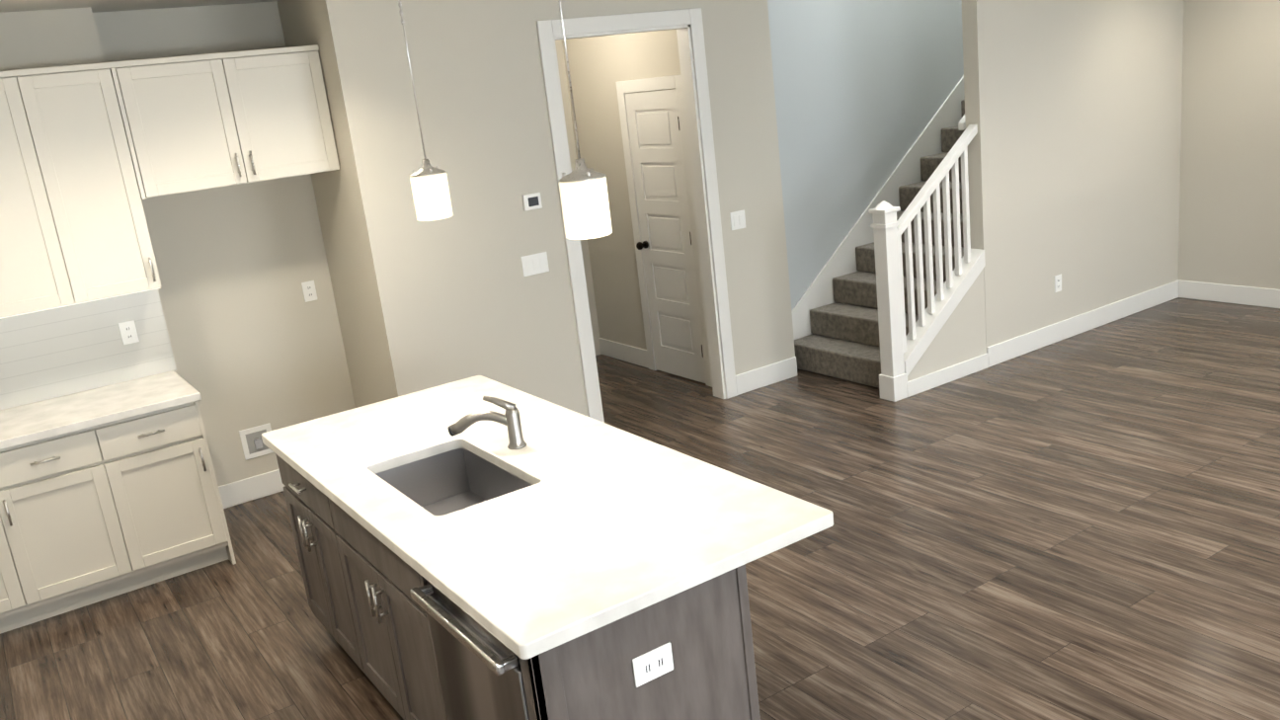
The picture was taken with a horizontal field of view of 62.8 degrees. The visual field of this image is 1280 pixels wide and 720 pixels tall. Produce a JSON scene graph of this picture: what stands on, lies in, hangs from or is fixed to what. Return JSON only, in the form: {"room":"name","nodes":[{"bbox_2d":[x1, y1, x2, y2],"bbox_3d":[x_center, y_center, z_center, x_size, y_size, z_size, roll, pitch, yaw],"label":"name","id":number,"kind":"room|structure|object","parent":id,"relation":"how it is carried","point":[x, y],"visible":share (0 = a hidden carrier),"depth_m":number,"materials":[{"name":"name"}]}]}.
{"room":"kitchen","nodes":[
{"label":"kitchen","id":0,"kind":"room"},
{"bbox_2d":[0,0,279,12],"bbox_3d":[0.027,-2.788,2.244,12.460,2.920,10.200,-16,18,-31],"label":"ceiling","id":1,"kind":"structure","parent":0,"point":[96,6],"depth_m":5.14,"materials":[{"name":"white paint"}]},
{"bbox_2d":[398,0,452,221],"bbox_3d":[-0.821,-1.030,3.765,0.136,1.049,0.136,-16,18,-31],"label":"pendant light","id":2,"kind":"object","parent":1,"relation":"hanging from","point":[431,191],"visible":1,"depth_m":3.83,"materials":[{"name":"white glass"}]},
{"bbox_2d":[558,0,612,239],"bbox_3d":[-0.204,-0.857,2.859,0.136,1.049,0.136,-16,18,-31],"label":"pendant light","id":3,"kind":"object","parent":1,"relation":"hanging from","point":[583,188],"visible":1,"depth_m":2.92,"materials":[{"name":"white glass"}]},
{"bbox_2d":[0,297,1279,719],"bbox_3d":[0.514,1.336,3.362,12.460,0.120,10.200,-16,18,-31],"label":"floor","id":4,"kind":"structure","parent":0,"point":[1082,524],"depth_m":4.65,"materials":[{"name":"brown wood"}]},
{"bbox_2d":[0,452,47,634],"bbox_3d":[-3.135,0.814,4.958,0.347,0.878,0.626,-16,18,-31],"label":"base cabinet","id":5,"kind":"object","parent":4,"relation":"on","point":[22,603],"depth_m":4.80,"materials":[{"name":"beige wood"}]},
{"bbox_2d":[0,422,154,618],"bbox_3d":[-2.852,0.732,5.134,0.573,0.878,0.626,-16,18,-31],"label":"base cabinet","id":6,"kind":"object","parent":4,"relation":"on","point":[93,515],"depth_m":4.91,"materials":[{"name":"beige wood"}]},
{"bbox_2d":[0,370,201,449],"bbox_3d":[-2.801,0.265,5.062,1.176,0.040,0.656,-16,18,-31],"label":"countertop","id":7,"kind":"structure","parent":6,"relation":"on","point":[48,418],"depth_m":4.99,"materials":[{"name":"white stone"}]},
{"bbox_2d":[110,400,236,583],"bbox_3d":[-2.499,0.630,5.356,0.524,0.878,0.626,-16,18,-31],"label":"base cabinet","id":8,"kind":"object","parent":4,"relation":"on","point":[167,462],"depth_m":5.13,"materials":[{"name":"beige wood"}]},
{"bbox_2d":[282,474,760,719],"bbox_3d":[-0.565,0.954,3.691,0.696,0.685,2.244,-16,18,-31],"label":"kitchen island","id":9,"kind":"object","parent":4,"relation":"on","point":[413,643],"depth_m":2.86,"materials":[{"name":"grey wood"}]},
{"bbox_2d":[420,489,484,515],"bbox_3d":[-0.626,0.605,3.653,0.414,0.012,0.694,-16,18,-31],"label":"sink","id":10,"kind":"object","parent":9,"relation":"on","point":[458,502],"depth_m":3.91,"materials":[{"name":"grey metal"}]},
{"bbox_2d":[261,375,833,659],"bbox_3d":[-0.503,0.383,3.627,0.998,0.040,2.308,-16,18,-31],"label":"countertop","id":11,"kind":"structure","parent":9,"relation":"on","point":[596,524],"depth_m":3.13,"materials":[{"name":"white stone"}]},
{"bbox_2d":[375,448,469,505],"bbox_3d":[-0.826,0.460,3.906,0.390,0.179,0.012,-16,18,-31],"label":"sink","id":12,"kind":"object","parent":11,"relation":"in","point":[434,478],"depth_m":3.93,"materials":[{"name":"grey metal"}]},
{"bbox_2d":[461,448,531,500],"bbox_3d":[-0.471,0.466,3.732,0.012,0.179,0.694,-16,18,-31],"label":"sink","id":13,"kind":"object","parent":11,"relation":"in","point":[487,480],"depth_m":3.84,"materials":[{"name":"grey metal"}]},
{"bbox_2d":[791,75,988,401],"bbox_3d":[2.102,-1.609,8.043,3.212,2.734,2.400,-16,18,-31],"label":"stairs","id":14,"kind":"structure","parent":4,"relation":"on","point":[890,304],"depth_m":6.90,"materials":[{"name":"carpet"}]},
{"bbox_2d":[0,0,1279,485],"bbox_3d":[0.179,-1.433,2.720,12.190,5.600,10.015,-16,18,-31],"label":"wall","id":15,"kind":"structure","parent":0,"point":[1118,150],"depth_m":6.73,"materials":[{"name":"beige paint"}]},
{"bbox_2d":[0,68,90,319],"bbox_3d":[-3.158,-0.729,4.831,0.848,1.088,0.326,-16,18,-31],"label":"upper cabinet","id":16,"kind":"object","parent":15,"relation":"attached to","point":[41,263],"depth_m":4.87,"materials":[{"name":"beige wood"}]},
{"bbox_2d":[0,288,176,409],"bbox_3d":[-3.025,-0.037,5.253,1.235,0.489,0.008,-16,18,-31],"label":"backsplash","id":17,"kind":"structure","parent":15,"relation":"attached to","point":[53,353],"depth_m":5.36,"materials":[{"name":"grey tile"}]},
{"bbox_2d":[35,61,161,301],"bbox_3d":[-2.720,-0.855,5.106,0.453,1.088,0.326,-16,18,-31],"label":"upper cabinet","id":18,"kind":"object","parent":15,"relation":"attached to","point":[92,155],"depth_m":5.01,"materials":[{"name":"beige wood"}]},
{"bbox_2d":[118,320,139,344],"bbox_3d":[-2.665,-0.142,5.469,0.075,0.118,0.008,-16,18,-31],"label":"outlet","id":19,"kind":"object","parent":15,"relation":"attached to","point":[127,329],"depth_m":5.47,"materials":[{"name":"white plastic"}]},
{"bbox_2d":[114,44,339,198],"bbox_3d":[-2.214,-1.259,5.526,1.001,0.648,0.576,-16,18,-31],"label":"upper cabinet","id":20,"kind":"object","parent":15,"relation":"attached to","point":[208,120],"depth_m":5.28,"materials":[{"name":"beige wood"}]},
{"bbox_2d":[218,469,284,508],"bbox_3d":[-2.122,0.711,6.314,0.980,0.140,0.014,-16,18,-31],"label":"baseboard","id":21,"kind":"structure","parent":15,"relation":"attached to","point":[239,492],"depth_m":6.20,"materials":[{"name":"white wood"}]},
{"bbox_2d":[239,422,273,460],"bbox_3d":[-2.250,0.481,6.179,0.180,0.180,0.019,-16,18,-31],"label":"outlet box","id":22,"kind":"object","parent":15,"relation":"attached to","point":[251,438],"depth_m":6.17,"materials":[{"name":"white plastic"}]},
{"bbox_2d":[301,280,317,302],"bbox_3d":[-1.958,-0.408,6.215,0.075,0.118,0.007,-16,18,-31],"label":"outlet","id":23,"kind":"object","parent":15,"relation":"attached to","point":[308,287],"depth_m":6.21,"materials":[{"name":"white plastic"}]},
{"bbox_2d":[522,192,542,211],"bbox_3d":[-0.619,-0.908,6.018,0.110,0.090,0.022,-16,18,-31],"label":"thermostat","id":24,"kind":"object","parent":15,"relation":"attached to","point":[530,201],"depth_m":6.01,"materials":[{"name":"white plastic"}]},
{"bbox_2d":[521,251,549,276],"bbox_3d":[-0.609,-0.556,6.101,0.167,0.118,0.008,-16,18,-31],"label":"light switch","id":25,"kind":"object","parent":15,"relation":"attached to","point":[534,264],"depth_m":6.10,"materials":[{"name":"white plastic"}]},
{"bbox_2d":[598,337,648,368],"bbox_3d":[-0.127,-0.059,8.287,0.014,0.140,0.712,-16,18,-31],"label":"baseboard","id":26,"kind":"structure","parent":15,"relation":"attached to","point":[629,354],"depth_m":8.27,"materials":[{"name":"white wood"}]},
{"bbox_2d":[536,7,737,422],"bbox_3d":[0.006,-0.836,6.534,1.155,2.510,0.135,-16,18,-31],"label":"trim","id":27,"kind":"structure","parent":15,"relation":"attached to","point":[686,25],"depth_m":6.50,"materials":[{"name":"white wood"}]},
{"bbox_2d":[615,74,712,387],"bbox_3d":[0.147,-0.885,7.386,0.094,2.130,0.800,-16,18,-31],"label":"hall door","id":28,"kind":"structure","parent":15,"relation":"in","point":[653,124],"depth_m":7.39,"materials":[{"name":"white wood"}]},
{"bbox_2d":[729,209,745,230],"bbox_3d":[0.645,-0.917,6.886,0.121,0.118,0.008,-16,18,-31],"label":"light switch","id":29,"kind":"object","parent":15,"relation":"attached to","point":[738,218],"depth_m":6.88,"materials":[{"name":"white plastic"}]},
{"bbox_2d":[735,356,798,395],"bbox_3d":[0.874,0.107,7.236,0.548,0.140,0.014,-16,18,-31],"label":"baseboard","id":30,"kind":"structure","parent":15,"relation":"attached to","point":[784,369],"depth_m":7.22,"materials":[{"name":"white wood"}]},
{"bbox_2d":[1054,274,1061,292],"bbox_3d":[2.940,-0.539,7.372,0.075,0.118,0.008,-16,18,-31],"label":"outlet","id":31,"kind":"object","parent":15,"relation":"attached to","point":[1058,279],"depth_m":7.37,"materials":[{"name":"white plastic"}]},
{"bbox_2d":[986,279,1178,367],"bbox_3d":[3.286,-0.290,7.651,2.300,0.140,0.014,-16,18,-31],"label":"baseboard","id":32,"kind":"structure","parent":15,"relation":"attached to","point":[1029,342],"depth_m":7.57,"materials":[{"name":"white wood"}]},
{"bbox_2d":[1178,279,1279,308],"bbox_3d":[4.616,-0.451,7.666,0.018,0.140,1.360,-16,18,-31],"label":"baseboard","id":33,"kind":"structure","parent":15,"relation":"attached to","point":[1229,293],"depth_m":7.91,"materials":[{"name":"white wood"}]}
]}

